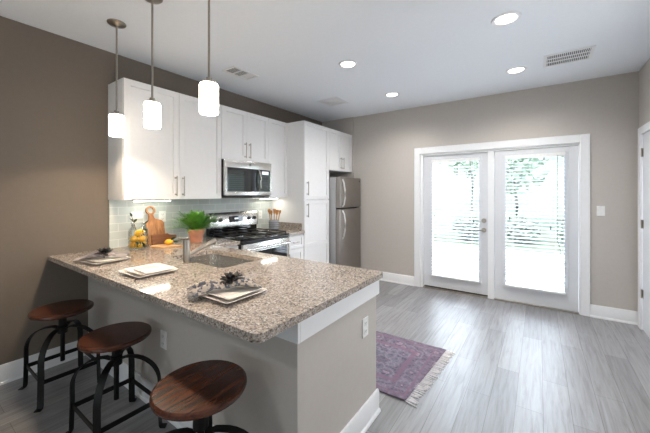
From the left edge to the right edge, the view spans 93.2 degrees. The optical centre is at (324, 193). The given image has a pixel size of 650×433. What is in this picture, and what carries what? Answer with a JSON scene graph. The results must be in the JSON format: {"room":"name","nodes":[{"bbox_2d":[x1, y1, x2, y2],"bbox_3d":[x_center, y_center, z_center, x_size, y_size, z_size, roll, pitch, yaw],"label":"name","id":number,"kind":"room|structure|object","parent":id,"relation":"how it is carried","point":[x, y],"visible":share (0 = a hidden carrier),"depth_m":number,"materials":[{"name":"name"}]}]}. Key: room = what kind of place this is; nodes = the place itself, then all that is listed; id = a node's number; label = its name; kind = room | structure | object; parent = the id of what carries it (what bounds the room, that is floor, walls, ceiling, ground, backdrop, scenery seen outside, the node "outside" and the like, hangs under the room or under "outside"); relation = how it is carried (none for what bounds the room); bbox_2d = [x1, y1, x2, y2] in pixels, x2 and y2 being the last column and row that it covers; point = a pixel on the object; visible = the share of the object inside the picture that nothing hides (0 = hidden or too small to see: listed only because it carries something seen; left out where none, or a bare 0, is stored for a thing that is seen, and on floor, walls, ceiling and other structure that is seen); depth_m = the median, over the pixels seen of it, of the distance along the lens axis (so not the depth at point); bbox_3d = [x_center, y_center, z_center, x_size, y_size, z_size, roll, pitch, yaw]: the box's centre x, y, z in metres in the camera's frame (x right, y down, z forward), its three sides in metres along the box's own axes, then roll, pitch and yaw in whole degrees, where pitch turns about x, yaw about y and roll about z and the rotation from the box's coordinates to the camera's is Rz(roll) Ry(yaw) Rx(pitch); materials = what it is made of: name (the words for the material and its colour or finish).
{"room":"kitchen","nodes":[
{"label":"kitchen","id":0,"kind":"room"},
{"bbox_2d":[0,16,321,364],"bbox_3d":[-2.419,0.047,2.441,0.120,2.765,8.446,0,0,35],"label":"wall","id":1,"kind":"structure","parent":0,"point":[54,200],"depth_m":2.55,"materials":[{"name":"beige paint"}]},
{"bbox_2d":[0,340,85,384],"bbox_3d":[-3.442,1.359,0.841,0.028,0.142,4.649,0,0,35],"label":"baseboard","id":2,"kind":"structure","parent":1,"relation":"attached to","point":[11,371],"depth_m":2.44,"materials":[{"name":"white paint"}]},
{"bbox_2d":[108,78,220,199],"bbox_3d":[-1.598,-0.482,3.197,0.362,1.080,1.016,0,0,35],"label":"upper cabinet","id":3,"kind":"object","parent":1,"relation":"attached to","point":[180,159],"visible":0.92,"depth_m":3.01,"materials":[{"name":"white wood"}]},
{"bbox_2d":[132,199,171,201],"bbox_3d":[-1.712,0.067,3.054,0.080,0.019,0.340,0,0,35],"label":"light","id":4,"kind":"object","parent":3,"relation":"attached to","point":[162,199],"visible":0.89,"depth_m":3.00,"materials":[{"name":"white plastic"}]},
{"bbox_2d":[109,198,271,247],"bbox_3d":[-1.418,0.287,3.764,0.012,0.456,2.136,0,0,35],"label":"tile backsplash","id":5,"kind":"structure","parent":1,"relation":"attached to","point":[121,227],"depth_m":3.37,"materials":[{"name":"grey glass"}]},
{"bbox_2d":[130,211,142,218],"bbox_3d":[-1.884,0.218,3.077,0.009,0.072,0.116,0,0,35],"label":"wall outlet","id":6,"kind":"object","parent":5,"relation":"attached to","point":[135,215],"visible":0.97,"depth_m":3.08,"materials":[{"name":"white plastic"}]},
{"bbox_2d":[159,211,165,221],"bbox_3d":[-1.739,0.245,3.286,0.009,0.116,0.072,0,0,35],"label":"wall outlet","id":7,"kind":"object","parent":5,"relation":"attached to","point":[162,214],"visible":0.87,"depth_m":3.29,"materials":[{"name":"white plastic"}]},
{"bbox_2d":[258,211,261,218],"bbox_3d":[-0.935,0.305,4.442,0.009,0.116,0.072,0,0,35],"label":"wall outlet","id":8,"kind":"object","parent":5,"relation":"attached to","point":[259,212],"visible":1,"depth_m":4.43,"materials":[{"name":"white plastic"}]},
{"bbox_2d":[221,105,267,162],"bbox_3d":[-1.094,-0.712,3.922,0.362,0.620,0.746,0,0,35],"label":"upper cabinet","id":9,"kind":"object","parent":1,"relation":"attached to","point":[244,135],"visible":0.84,"depth_m":3.80,"materials":[{"name":"white wood"}]},
{"bbox_2d":[221,159,270,196],"bbox_3d":[-1.059,-0.179,3.898,0.422,0.438,0.739,0,0,35],"label":"microwave","id":10,"kind":"object","parent":9,"relation":"attached to","point":[239,178],"visible":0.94,"depth_m":3.75,"materials":[{"name":"silver metal"}]},
{"bbox_2d":[252,118,286,197],"bbox_3d":[-0.786,-0.482,4.395,0.326,1.080,0.378,0,0,35],"label":"upper cabinet","id":11,"kind":"object","parent":1,"relation":"attached to","point":[277,130],"visible":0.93,"depth_m":4.31,"materials":[{"name":"white wood"}]},
{"bbox_2d":[329,128,351,172],"bbox_3d":[0.022,-0.696,5.254,0.674,0.652,0.712,0,0,35],"label":"upper cabinet","id":12,"kind":"object","parent":1,"relation":"attached to","point":[340,143],"visible":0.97,"depth_m":5.06,"materials":[{"name":"white wood"}]},
{"bbox_2d":[0,0,649,121],"bbox_3d":[-0.673,-1.405,1.154,4.457,0.140,8.566,0,0,35],"label":"ceiling","id":13,"kind":"structure","parent":0,"point":[427,52],"depth_m":2.68,"materials":[{"name":"paint"}]},
{"bbox_2d":[107,18,125,136],"bbox_3d":[-1.631,-0.891,2.406,0.128,0.886,0.128,0,0,35],"label":"pendant light","id":14,"kind":"object","parent":13,"relation":"hanging from","point":[116,119],"visible":1,"depth_m":2.38,"materials":[{"name":"white glass"}]},
{"bbox_2d":[144,0,162,128],"bbox_3d":[-1.173,-0.891,2.087,0.128,0.886,0.128,0,0,35],"label":"pendant light","id":15,"kind":"object","parent":13,"relation":"hanging from","point":[152,108],"visible":1,"depth_m":2.07,"materials":[{"name":"white glass"}]},
{"bbox_2d":[199,0,218,115],"bbox_3d":[-0.651,-0.891,1.724,0.128,0.886,0.128,0,0,35],"label":"pendant light","id":16,"kind":"object","parent":13,"relation":"hanging from","point":[208,88],"visible":1,"depth_m":1.69,"materials":[{"name":"white glass"}]},
{"bbox_2d":[222,66,258,79],"bbox_3d":[-0.932,-1.331,3.407,0.210,0.008,0.350,0,0,35],"label":"ceiling vent","id":17,"kind":"object","parent":13,"relation":"in","point":[236,71],"visible":1,"depth_m":3.40,"materials":[{"name":"white metal"}]},
{"bbox_2d":[317,97,347,106],"bbox_3d":[0.117,-1.329,4.468,0.330,0.012,0.330,0,0,35],"label":"ceiling vent","id":18,"kind":"object","parent":13,"relation":"in","point":[334,101],"visible":1,"depth_m":4.44,"materials":[{"name":"white metal"}]},
{"bbox_2d":[338,60,357,67],"bbox_3d":[0.236,-1.330,3.167,0.202,0.008,0.202,0,0,35],"label":"recessed light","id":19,"kind":"object","parent":13,"relation":"in","point":[345,63],"visible":1,"depth_m":3.16,"materials":[{"name":"white paint"}]},
{"bbox_2d":[385,92,399,96],"bbox_3d":[0.903,-1.330,4.141,0.202,0.008,0.202,0,0,35],"label":"recessed light","id":20,"kind":"object","parent":13,"relation":"in","point":[390,94],"visible":1,"depth_m":4.13,"materials":[{"name":"white paint"}]},
{"bbox_2d":[491,11,521,25],"bbox_3d":[1.382,-1.330,2.346,0.202,0.008,0.202,0,0,35],"label":"recessed light","id":21,"kind":"object","parent":13,"relation":"in","point":[506,18],"visible":1,"depth_m":2.34,"materials":[{"name":"white paint"}]},
{"bbox_2d":[505,66,526,73],"bbox_3d":[2.064,-1.330,3.321,0.202,0.008,0.202,0,0,35],"label":"recessed light","id":22,"kind":"object","parent":13,"relation":"in","point":[519,69],"visible":1,"depth_m":3.32,"materials":[{"name":"white paint"}]},
{"bbox_2d":[543,45,595,67],"bbox_3d":[2.372,-1.331,3.003,0.385,0.008,0.330,0,0,35],"label":"ceiling vent","id":23,"kind":"object","parent":13,"relation":"in","point":[585,53],"visible":1,"depth_m":2.99,"materials":[{"name":"white metal"}]},
{"bbox_2d":[0,280,649,432],"bbox_3d":[-0.673,1.480,1.154,4.457,0.100,8.566,0,0,35],"label":"floor","id":24,"kind":"structure","parent":0,"point":[514,368],"depth_m":2.30,"materials":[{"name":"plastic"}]},
{"bbox_2d":[18,299,100,412],"bbox_3d":[-1.950,1.137,2.284,0.452,0.585,0.405,0,0,35],"label":"bar stool","id":25,"kind":"object","parent":24,"relation":"on","point":[60,311],"visible":0.97,"depth_m":2.25,"materials":[{"name":"brown wood"}]},
{"bbox_2d":[66,321,166,432],"bbox_3d":[-1.260,1.137,1.857,0.452,0.585,0.405,0,0,35],"label":"bar stool","id":26,"kind":"object","parent":24,"relation":"on","point":[117,338],"visible":1,"depth_m":1.83,"materials":[{"name":"black metal"}]},
{"bbox_2d":[149,360,248,432],"bbox_3d":[-0.517,1.108,1.279,0.452,0.643,0.405,0,0,35],"label":"bar stool","id":27,"kind":"object","parent":24,"relation":"on","point":[195,392],"visible":1,"depth_m":1.25,"materials":[{"name":"brown wood"}]},
{"bbox_2d":[86,277,380,432],"bbox_3d":[-0.877,0.990,2.390,2.468,0.879,0.878,0,0,35],"label":"base cabinet","id":28,"kind":"object","parent":24,"relation":"on","point":[318,374],"visible":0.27,"depth_m":1.67,"materials":[{"name":"beige paint"}]},
{"bbox_2d":[160,329,166,349],"bbox_3d":[-1.056,0.955,2.008,0.072,0.116,0.009,0,0,35],"label":"wall outlet","id":29,"kind":"object","parent":28,"relation":"attached to","point":[163,334],"visible":1,"depth_m":2.00,"materials":[{"name":"white plastic"}]},
{"bbox_2d":[48,236,382,343],"bbox_3d":[-0.851,0.533,2.416,2.481,0.035,1.441,0,0,35],"label":"countertop","id":30,"kind":"structure","parent":28,"relation":"on","point":[298,289],"depth_m":1.78,"materials":[{"name":"beige stone"}]},
{"bbox_2d":[77,257,130,264],"bbox_3d":[-1.678,0.506,2.342,0.260,0.020,0.260,0,0,29],"label":"square plate","id":31,"kind":"object","parent":30,"relation":"on","point":[81,260],"visible":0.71,"depth_m":2.28,"materials":[{"name":"white ceramic"}]},
{"bbox_2d":[83,256,127,262],"bbox_3d":[-1.671,0.497,2.345,0.220,0.020,0.225,0,0,29],"label":"square plate","id":32,"kind":"object","parent":31,"relation":"on","point":[107,258],"visible":0.82,"depth_m":2.34,"materials":[{"name":"white ceramic"}]},
{"bbox_2d":[72,251,129,260],"bbox_3d":[-1.708,0.465,2.366,0.348,0.048,0.164,0,0,-25],"label":"cloth napkin","id":33,"kind":"object","parent":32,"relation":"on","point":[92,254],"visible":0.94,"depth_m":2.35,"materials":[{"name":"white fabric"}]},
{"bbox_2d":[95,247,112,257],"bbox_3d":[-1.705,0.457,2.372,0.127,0.080,0.128,0,0,35],"label":"napkin ring","id":34,"kind":"object","parent":33,"relation":"on","point":[106,250],"visible":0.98,"depth_m":2.36,"materials":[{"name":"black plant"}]},
{"bbox_2d":[119,268,177,277],"bbox_3d":[-1.151,0.506,2.006,0.285,0.020,0.260,0,0,35],"label":"square plate","id":35,"kind":"object","parent":30,"relation":"on","point":[174,269],"visible":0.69,"depth_m":1.94,"materials":[{"name":"white ceramic"}]},
{"bbox_2d":[124,263,174,275],"bbox_3d":[-1.145,0.497,2.009,0.245,0.020,0.225,0,0,35],"label":"square plate","id":36,"kind":"object","parent":35,"relation":"on","point":[168,267],"visible":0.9,"depth_m":2.02,"materials":[{"name":"white ceramic"}]},
{"bbox_2d":[133,265,166,273],"bbox_3d":[-1.144,0.495,2.010,0.165,0.007,0.135,0,0,35],"label":"folded napkin","id":37,"kind":"object","parent":36,"relation":"on","point":[148,269],"visible":0.89,"depth_m":1.99,"materials":[{"name":"white fabric"}]},
{"bbox_2d":[145,206,164,244],"bbox_3d":[-1.754,0.321,3.171,0.106,0.387,0.180,0,0,35],"label":"cutting board","id":38,"kind":"object","parent":30,"relation":"on","point":[154,226],"visible":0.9,"depth_m":3.15,"materials":[{"name":"brown wood"}]},
{"bbox_2d":[151,233,176,244],"bbox_3d":[-1.659,0.464,3.175,0.039,0.100,0.259,0,0,35],"label":"cutting board","id":39,"kind":"object","parent":30,"relation":"on","point":[156,239],"visible":0.77,"depth_m":3.13,"materials":[{"name":"brown wood"}]},
{"bbox_2d":[151,244,182,247],"bbox_3d":[-1.511,0.508,2.966,0.328,0.016,0.160,0,0,1],"label":"serving board","id":40,"kind":"object","parent":30,"relation":"on","point":[157,245],"visible":0.87,"depth_m":2.95,"materials":[{"name":"brown wood"}]},
{"bbox_2d":[164,237,177,244],"bbox_3d":[-1.500,0.460,2.999,0.125,0.081,0.057,0,0,-9],"label":"lemon","id":41,"kind":"object","parent":40,"relation":"on","point":[168,241],"visible":1,"depth_m":2.98,"materials":[{"name":"yellow plant"}]},
{"bbox_2d":[167,210,224,242],"bbox_3d":[-1.369,0.341,3.262,0.597,0.349,0.578,0,0,19],"label":"potted fern","id":42,"kind":"object","parent":30,"relation":"on","point":[196,222],"visible":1,"depth_m":3.21,"materials":[{"name":"plant"}]},
{"bbox_2d":[188,229,204,242],"bbox_3d":[-1.371,0.447,3.274,0.172,0.138,0.172,0,0,35],"label":"pot","id":43,"kind":"object","parent":30,"relation":"on","point":[195,236],"depth_m":3.21,"materials":[{"name":"ceramic"}]},
{"bbox_2d":[178,237,216,263],"bbox_3d":[-0.965,0.421,2.361,0.294,0.190,0.084,0,0,-42],"label":"kitchen faucet","id":44,"kind":"object","parent":30,"relation":"on","point":[186,241],"visible":1,"depth_m":2.29,"materials":[{"name":"silver metal"}]},
{"bbox_2d":[182,254,251,267],"bbox_3d":[-0.868,0.641,2.473,0.694,0.178,0.424,0,0,35],"label":"sink","id":45,"kind":"object","parent":30,"relation":"in","point":[216,260],"visible":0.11,"depth_m":2.73,"materials":[{"name":"silver metal"}]},
{"bbox_2d":[200,288,266,303],"bbox_3d":[-0.483,0.506,1.573,0.285,0.020,0.260,0,0,35],"label":"square plate","id":46,"kind":"object","parent":30,"relation":"on","point":[206,295],"visible":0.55,"depth_m":1.49,"materials":[{"name":"white ceramic"}]},
{"bbox_2d":[207,285,262,299],"bbox_3d":[-0.477,0.497,1.575,0.245,0.020,0.225,0,0,35],"label":"square plate","id":47,"kind":"object","parent":46,"relation":"on","point":[238,291],"visible":0.61,"depth_m":1.56,"materials":[{"name":"white ceramic"}]},
{"bbox_2d":[187,276,261,296],"bbox_3d":[-0.520,0.463,1.591,0.354,0.051,0.164,0,0,-27],"label":"cloth napkin","id":48,"kind":"object","parent":47,"relation":"on","point":[201,288],"visible":0.92,"depth_m":1.55,"materials":[{"name":"white fabric"}]},
{"bbox_2d":[219,271,242,284],"bbox_3d":[-0.493,0.457,1.627,0.129,0.080,0.128,0,0,35],"label":"napkin ring","id":49,"kind":"object","parent":48,"relation":"on","point":[229,277],"visible":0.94,"depth_m":1.61,"materials":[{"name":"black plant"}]},
{"bbox_3d":[-1.745,0.394,2.876,0.168,0.243,0.168,0,0,35],"label":"glass jar","id":50,"kind":"object","parent":30,"relation":"on","visible":0},
{"bbox_2d":[129,242,134,247],"bbox_3d":[-1.789,0.477,2.866,0.063,0.063,0.082,0,0,35],"label":"lemon","id":51,"kind":"object","parent":50,"relation":"in","point":[131,245],"visible":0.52,"depth_m":2.84,"materials":[{"name":"yellow food"}]},
{"bbox_2d":[129,236,138,241],"bbox_3d":[-1.759,0.420,2.834,0.076,0.061,0.066,0,0,35],"label":"lemon","id":52,"kind":"object","parent":50,"relation":"in","point":[133,238],"visible":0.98,"depth_m":2.81,"materials":[{"name":"yellow food"}]},
{"bbox_2d":[134,230,141,236],"bbox_3d":[-1.737,0.370,2.856,0.071,0.068,0.063,0,0,35],"label":"lemon","id":53,"kind":"object","parent":50,"relation":"in","point":[138,233],"visible":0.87,"depth_m":2.84,"materials":[{"name":"yellow food"}]},
{"bbox_2d":[134,243,142,248],"bbox_3d":[-1.723,0.477,2.837,0.084,0.061,0.063,0,0,35],"label":"lemon","id":54,"kind":"object","parent":50,"relation":"in","point":[135,244],"visible":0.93,"depth_m":2.82,"materials":[{"name":"yellow food"}]},
{"bbox_2d":[130,213,148,236],"bbox_3d":[-1.726,0.314,2.863,0.160,0.274,0.067,0,0,-37],"label":"sprig","id":55,"kind":"object","parent":50,"relation":"in","point":[135,220],"visible":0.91,"depth_m":2.86,"materials":[{"name":"green plant"}]},
{"bbox_2d":[138,235,147,241],"bbox_3d":[-1.707,0.424,2.877,0.063,0.064,0.079,0,0,35],"label":"lemon","id":56,"kind":"object","parent":50,"relation":"in","point":[143,238],"visible":0.9,"depth_m":2.86,"materials":[{"name":"yellow food"}]},
{"bbox_2d":[362,316,367,338],"bbox_3d":[0.249,0.821,1.890,0.009,0.116,0.072,0,0,35],"label":"wall outlet","id":57,"kind":"object","parent":28,"relation":"attached to","point":[365,320],"visible":1,"depth_m":1.88,"materials":[{"name":"white plastic"}]},
{"bbox_2d":[206,210,291,256],"bbox_3d":[-0.923,0.834,3.812,0.739,1.192,0.757,0,0,35],"label":"range","id":58,"kind":"object","parent":24,"relation":"on","point":[241,226],"visible":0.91,"depth_m":3.79,"materials":[{"name":"silver metal"}]},
{"bbox_2d":[209,230,288,241],"bbox_3d":[-0.926,0.519,3.814,0.615,0.018,0.757,0,0,35],"label":"cooktop","id":59,"kind":"object","parent":58,"relation":"in","point":[278,235],"depth_m":3.70,"materials":[{"name":"black metal"}]},
{"bbox_2d":[289,234,303,258],"bbox_3d":[-0.643,0.991,4.306,0.664,0.878,0.361,0,0,35],"label":"base cabinet","id":60,"kind":"object","parent":24,"relation":"on","point":[296,248],"visible":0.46,"depth_m":4.18,"materials":[{"name":"white wood"}]},
{"bbox_2d":[258,222,304,235],"bbox_3d":[-0.648,0.484,4.309,0.654,0.133,0.363,0,0,35],"label":"countertop","id":61,"kind":"structure","parent":60,"relation":"on","point":[291,228],"depth_m":4.34,"materials":[{"name":"beige stone"}]},
{"bbox_2d":[269,220,278,229],"bbox_3d":[-0.726,0.445,4.360,0.148,0.142,0.148,0,0,35],"label":"utensil crock","id":62,"kind":"object","parent":61,"relation":"on","point":[273,224],"visible":0.84,"depth_m":4.30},
{"bbox_2d":[272,120,328,262],"bbox_3d":[-0.358,0.204,4.706,0.674,2.452,0.618,0,0,35],"label":"pantry cabinet","id":63,"kind":"object","parent":24,"relation":"on","point":[306,202],"visible":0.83,"depth_m":4.45,"materials":[{"name":"white wood"}]},
{"bbox_2d":[328,177,360,267],"bbox_3d":[0.124,0.585,5.200,0.845,1.690,0.675,0,0,35],"label":"refrigerator","id":64,"kind":"object","parent":24,"relation":"on","point":[344,199],"visible":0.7,"depth_m":4.84,"materials":[{"name":"silver metal"}]},
{"bbox_2d":[376,331,455,407],"bbox_3d":[0.242,1.421,2.833,1.652,0.014,0.924,0,0,35],"label":"area rug","id":65,"kind":"object","parent":24,"relation":"on","point":[402,364],"visible":0.34,"depth_m":2.55,"materials":[{"name":"purple fabric"}]},
{"bbox_2d":[322,71,638,310],"bbox_3d":[1.726,0.047,4.604,4.217,2.765,0.162,0,0,35],"label":"wall","id":66,"kind":"structure","parent":0,"point":[606,108],"depth_m":3.96,"materials":[{"name":"beige paint"}]},
{"bbox_2d":[431,158,478,282],"bbox_3d":[1.857,0.367,4.420,0.650,1.725,0.069,0,0,35],"label":"window blind","id":67,"kind":"object","parent":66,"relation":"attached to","point":[448,276],"visible":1,"depth_m":4.40,"materials":[{"name":"white plastic"}]},
{"bbox_2d":[424,152,487,295],"bbox_3d":[1.871,0.422,4.457,0.870,1.980,0.105,0,0,35],"label":"door","id":68,"kind":"structure","parent":66,"relation":"in","point":[481,288],"depth_m":4.38,"materials":[{"name":"white paint"}]},
{"bbox_2d":[423,286,578,313],"bbox_3d":[2.287,1.421,4.213,1.840,0.018,0.142,0,0,35],"label":"trim","id":69,"kind":"structure","parent":66,"relation":"attached to","point":[429,287],"depth_m":4.07,"materials":[{"name":"silver metal"}]},
{"bbox_2d":[414,134,589,316],"bbox_3d":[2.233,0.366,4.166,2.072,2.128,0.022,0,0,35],"label":"trim","id":70,"kind":"structure","parent":66,"relation":"attached to","point":[583,139],"depth_m":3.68,"materials":[{"name":"white paint"}]},
{"bbox_2d":[379,272,637,324],"bbox_3d":[2.037,1.359,4.298,3.357,0.142,0.028,0,0,35],"label":"baseboard","id":71,"kind":"structure","parent":66,"relation":"attached to","point":[596,311],"depth_m":3.50,"materials":[{"name":"white paint"}]},
{"bbox_2d":[504,152,565,294],"bbox_3d":[2.626,0.360,3.866,0.635,1.710,0.069,0,0,35],"label":"window blind","id":72,"kind":"object","parent":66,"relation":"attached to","point":[560,153],"visible":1,"depth_m":3.85,"materials":[{"name":"white plastic"}]},
{"bbox_2d":[495,146,577,311],"bbox_3d":[2.662,0.421,3.917,0.878,1.978,0.052,0,0,35],"label":"door","id":73,"kind":"structure","parent":66,"relation":"in","point":[569,301],"depth_m":3.80,"materials":[{"name":"white paint"}]},
{"bbox_2d":[597,206,604,215],"bbox_3d":[3.165,0.198,3.526,0.072,0.116,0.009,0,0,35],"label":"light switch","id":74,"kind":"object","parent":66,"relation":"attached to","point":[600,209],"visible":1,"depth_m":3.52,"materials":[{"name":"white plastic"}]},
{"bbox_2d":[639,58,649,133],"bbox_3d":[1.142,0.047,-0.035,0.120,2.765,8.446,0,0,35],"label":"wall","id":75,"kind":"structure","parent":0,"point":[644,72],"depth_m":3.17,"materials":[{"name":"beige paint"}]},
{"bbox_2d":[638,121,649,329],"bbox_3d":[3.072,0.366,2.865,0.022,2.128,1.072,0,0,35],"label":"trim","id":76,"kind":"structure","parent":75,"relation":"attached to","point":[645,128],"depth_m":3.23,"materials":[{"name":"white paint"}]},
{"bbox_2d":[641,131,649,337],"bbox_3d":[3.072,0.403,2.864,0.089,2.038,0.882,0,0,35],"label":"door","id":77,"kind":"structure","parent":75,"relation":"in","point":[645,151],"depth_m":3.09,"materials":[{"name":"white paint"}]},
{"label":"outside","id":78,"kind":"structure","parent":0,"visible":0},
{"bbox_2d":[433,156,563,254],"bbox_3d":[16.451,-2.419,20.716,62.000,7.798,34.000,0,0,35],"label":"slope","id":79,"kind":"structure","parent":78,"point":[439,170],"depth_m":13.17,"materials":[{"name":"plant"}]},
{"bbox_2d":[439,161,477,210],"bbox_3d":[5.877,-0.966,12.316,2.588,3.520,2.667,0,0,35],"label":"tree","id":80,"kind":"object","parent":79,"relation":"on","point":[456,163],"visible":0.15,"depth_m":12.29,"materials":[{"name":"green plant"}]},
{"bbox_2d":[452,216,477,240],"bbox_3d":[4.220,1.022,9.058,0.892,0.800,0.892,0,0,35],"label":"shrub","id":81,"kind":"object","parent":79,"relation":"on","point":[464,220],"visible":0.6,"depth_m":8.99,"materials":[{"name":"green plant"}]},
{"bbox_2d":[506,217,540,243],"bbox_3d":[5.421,0.984,8.430,0.888,0.812,0.877,0,0,35],"label":"shrub","id":82,"kind":"object","parent":79,"relation":"on","point":[520,218],"visible":0.73,"depth_m":8.29,"materials":[{"name":"green plant"}]},
{"bbox_2d":[506,157,550,224],"bbox_3d":[5.546,-0.236,9.033,1.804,3.168,1.805,0,0,35],"label":"tree","id":83,"kind":"object","parent":79,"relation":"on","point":[537,159],"visible":0.42,"depth_m":8.82,"materials":[{"name":"green plant"}]},
{"bbox_2d":[554,216,563,239],"bbox_3d":[6.357,0.938,7.858,0.832,0.862,0.770,0,0,35],"label":"shrub","id":84,"kind":"object","parent":79,"relation":"on","point":[562,223],"visible":0.12,"depth_m":7.96,"materials":[{"name":"green plant"}]},
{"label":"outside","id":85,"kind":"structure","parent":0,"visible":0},
{"bbox_2d":[433,243,563,291],"bbox_3d":[4.009,1.535,5.888,10.500,0.110,4.554,0,0,35],"label":"patio","id":86,"kind":"structure","parent":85,"point":[473,250],"depth_m":6.32,"materials":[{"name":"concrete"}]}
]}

